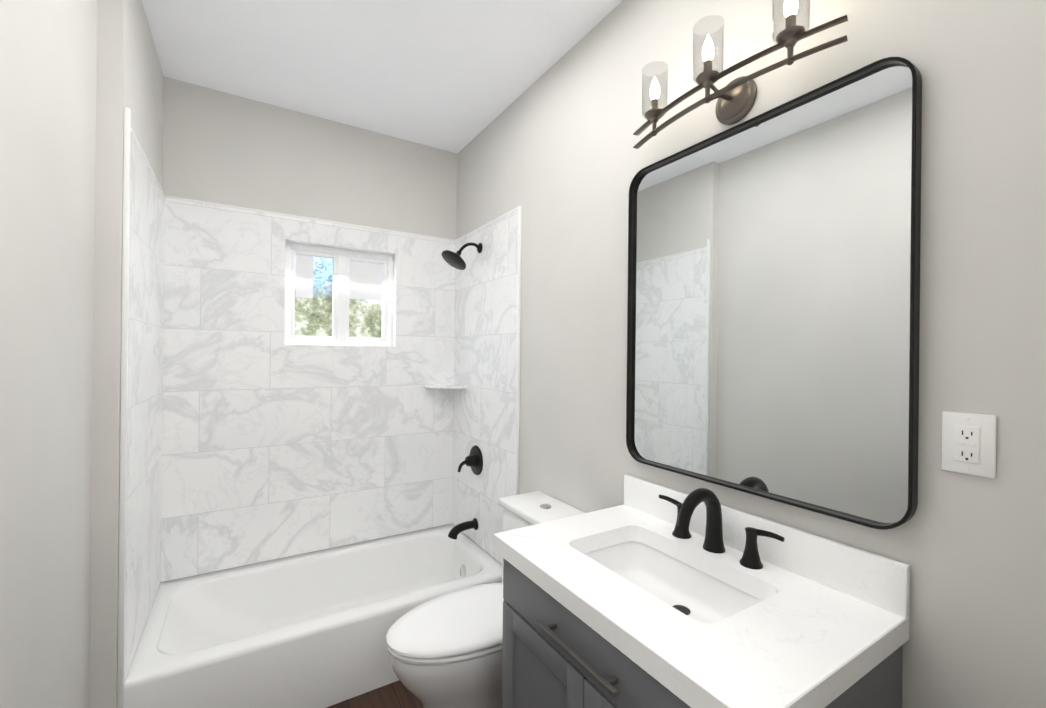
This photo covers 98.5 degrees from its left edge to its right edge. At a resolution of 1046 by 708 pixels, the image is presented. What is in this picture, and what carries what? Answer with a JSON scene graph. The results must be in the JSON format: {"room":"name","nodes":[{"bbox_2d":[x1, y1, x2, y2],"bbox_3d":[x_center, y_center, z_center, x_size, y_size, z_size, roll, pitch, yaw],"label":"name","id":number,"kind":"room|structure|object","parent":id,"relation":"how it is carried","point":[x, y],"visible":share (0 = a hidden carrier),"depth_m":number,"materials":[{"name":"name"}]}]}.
{"room":"bathroom","nodes":[
{"label":"bathroom","id":0,"kind":"room"},
{"bbox_2d":[0,0,163,707],"bbox_3d":[-0.800,0.054,0.470,0.183,2.760,4.120,1,0,-32],"label":"wall","id":1,"kind":"structure","parent":0,"point":[77,77],"depth_m":1.19,"materials":[{"name":"paint"}]},
{"bbox_2d":[117,107,168,707],"bbox_3d":[-1.518,0.309,1.815,0.016,2.236,0.810,1,0,-32],"label":"trim","id":2,"kind":"structure","parent":1,"relation":"attached to","point":[128,130],"depth_m":1.47,"materials":[{"name":"white"}]},
{"bbox_2d":[124,132,164,682],"bbox_3d":[-1.526,0.174,1.826,0.012,1.846,0.810,1,0,-32],"label":"wall tile","id":3,"kind":"structure","parent":1,"relation":"attached to","point":[145,391],"depth_m":1.75,"materials":[{"name":"tile"}]},
{"bbox_2d":[163,77,456,576],"bbox_3d":[-1.126,0.052,2.620,1.524,2.760,0.120,1,0,-32],"label":"wall","id":4,"kind":"structure","parent":0,"point":[219,147],"depth_m":2.48,"materials":[{"name":"paint"}]},
{"bbox_2d":[161,198,455,581],"bbox_3d":[-1.111,0.179,2.593,1.500,1.846,0.082,1,0,-32],"label":"wall tile","id":5,"kind":"structure","parent":4,"relation":"attached to","point":[274,447],"depth_m":2.43,"materials":[{"name":"tile"}]},
{"bbox_2d":[169,196,452,240],"bbox_3d":[-1.082,-0.749,2.563,1.523,0.011,0.014,1,0,-32],"label":"trim","id":6,"kind":"structure","parent":4,"relation":"attached to","point":[171,197],"depth_m":2.47,"materials":[{"name":"white"}]},
{"bbox_2d":[284,242,392,346],"bbox_3d":[-1.078,-0.332,2.669,0.600,0.570,0.058,1,0,-32],"label":"window","id":7,"kind":"structure","parent":4,"relation":"in","point":[370,280],"depth_m":2.65,"materials":[{"name":"white plastic"}]},
{"bbox_2d":[326,680,423,707],"bbox_3d":[-0.085,1.467,0.850,1.827,0.050,4.240,1,0,-32],"label":"floor","id":8,"kind":"structure","parent":0,"point":[397,694],"depth_m":1.88,"materials":[{"name":"brown wood"}]},
{"bbox_2d":[124,524,501,707],"bbox_3d":[-0.899,1.270,2.231,1.518,0.329,0.787,1,0,-32],"label":"bathtub","id":9,"kind":"object","parent":8,"relation":"on","point":[308,630],"visible":0.81,"depth_m":1.98,"materials":[{"name":"white ceramic"}]},
{"bbox_2d":[386,491,584,707],"bbox_3d":[-0.141,1.034,1.741,0.750,0.816,0.438,1,0,-32],"label":"toilet","id":10,"kind":"object","parent":8,"relation":"on","point":[444,650],"visible":0.48,"depth_m":1.60,"materials":[{"name":"white ceramic"}]},
{"bbox_2d":[494,475,909,707],"bbox_3d":[0.343,0.904,1.129,0.571,1.086,0.810,1,0,-32],"label":"bathroom vanity","id":11,"kind":"object","parent":8,"relation":"on","point":[648,594],"visible":1,"depth_m":1.02,"materials":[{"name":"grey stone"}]},
{"bbox_2d":[142,0,622,153],"bbox_3d":[-0.054,-1.342,0.852,1.827,0.050,4.240,1,0,-32],"label":"ceiling","id":12,"kind":"structure","parent":0,"point":[456,76],"depth_m":1.99,"materials":[{"name":"paint"}]},
{"bbox_2d":[457,0,1045,707],"bbox_3d":[0.625,0.070,1.351,0.120,2.760,4.120,1,0,-32],"label":"wall","id":13,"kind":"structure","parent":0,"point":[557,156],"depth_m":0.93,"materials":[{"name":"paint"}]},
{"bbox_2d":[424,384,466,388],"bbox_3d":[-0.485,0.202,2.811,0.205,0.016,0.205,1,0,-32],"label":"corner shelf","id":14,"kind":"object","parent":13,"relation":"attached to","point":[451,386],"visible":1,"depth_m":2.77,"materials":[{"name":"stone"}]},
{"bbox_2d":[452,209,517,563],"bbox_3d":[-0.240,0.189,2.622,0.012,1.846,0.810,1,0,-32],"label":"wall tile","id":15,"kind":"structure","parent":13,"relation":"attached to","point":[485,349],"depth_m":2.55,"materials":[{"name":"tile"}]},
{"bbox_2d":[442,242,482,269],"bbox_3d":[-0.350,-0.567,2.580,0.232,0.168,0.156,1,0,-32],"label":"shower head","id":16,"kind":"object","parent":15,"relation":"attached to","point":[454,260],"visible":1,"depth_m":2.56},
{"bbox_2d":[448,518,477,539],"bbox_3d":[-0.352,1.014,2.610,0.174,0.094,0.068,1,0,-32],"label":"tub spout","id":17,"kind":"object","parent":15,"relation":"attached to","point":[455,531],"visible":1,"depth_m":2.59,"materials":[{"name":"black metal"}]},
{"bbox_2d":[457,445,482,474],"bbox_3d":[-0.325,0.625,2.625,0.120,0.172,0.172,1,0,-32],"label":"tub valve","id":18,"kind":"object","parent":15,"relation":"attached to","point":[473,460],"visible":0.98,"depth_m":2.61,"materials":[{"name":"black metal"}]},
{"bbox_2d":[453,206,521,494],"bbox_3d":[-0.236,0.348,2.609,0.016,2.188,0.810,1,0,-32],"label":"trim","id":19,"kind":"structure","parent":13,"relation":"attached to","point":[519,208],"depth_m":2.26,"materials":[{"name":"white"}]},
{"bbox_2d":[633,0,847,148],"bbox_3d":[0.535,-0.770,1.238,0.166,0.227,0.627,1,0,-32],"label":"sconce","id":20,"kind":"object","parent":13,"relation":"attached to","point":[736,97],"visible":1,"depth_m":1.21,"materials":[{"name":"clear glass"},{"name":"dark bronze metal"}]},
{"bbox_2d":[626,57,921,529],"bbox_3d":[0.592,-0.130,1.262,0.030,1.006,0.804,1,0,-32],"label":"mirror","id":21,"kind":"object","parent":13,"relation":"attached to","point":[773,314],"visible":0.98,"depth_m":1.13,"materials":[{"name":"black mirror"}]},
{"bbox_2d":[941,411,996,477],"bbox_3d":[0.850,0.172,0.862,0.010,0.116,0.076,1,0,-32],"label":"outlet","id":22,"kind":"object","parent":13,"relation":"attached to","point":[968,443],"visible":1,"depth_m":0.86,"materials":[{"name":"white plastic"}]},
{"label":"outside","id":23,"kind":"structure","parent":0,"visible":0},
{"bbox_2d":[295,254,381,337],"bbox_3d":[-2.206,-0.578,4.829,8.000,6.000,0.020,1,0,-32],"label":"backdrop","id":24,"kind":"structure","parent":23,"point":[361,311],"depth_m":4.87,"materials":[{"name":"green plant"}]}
]}

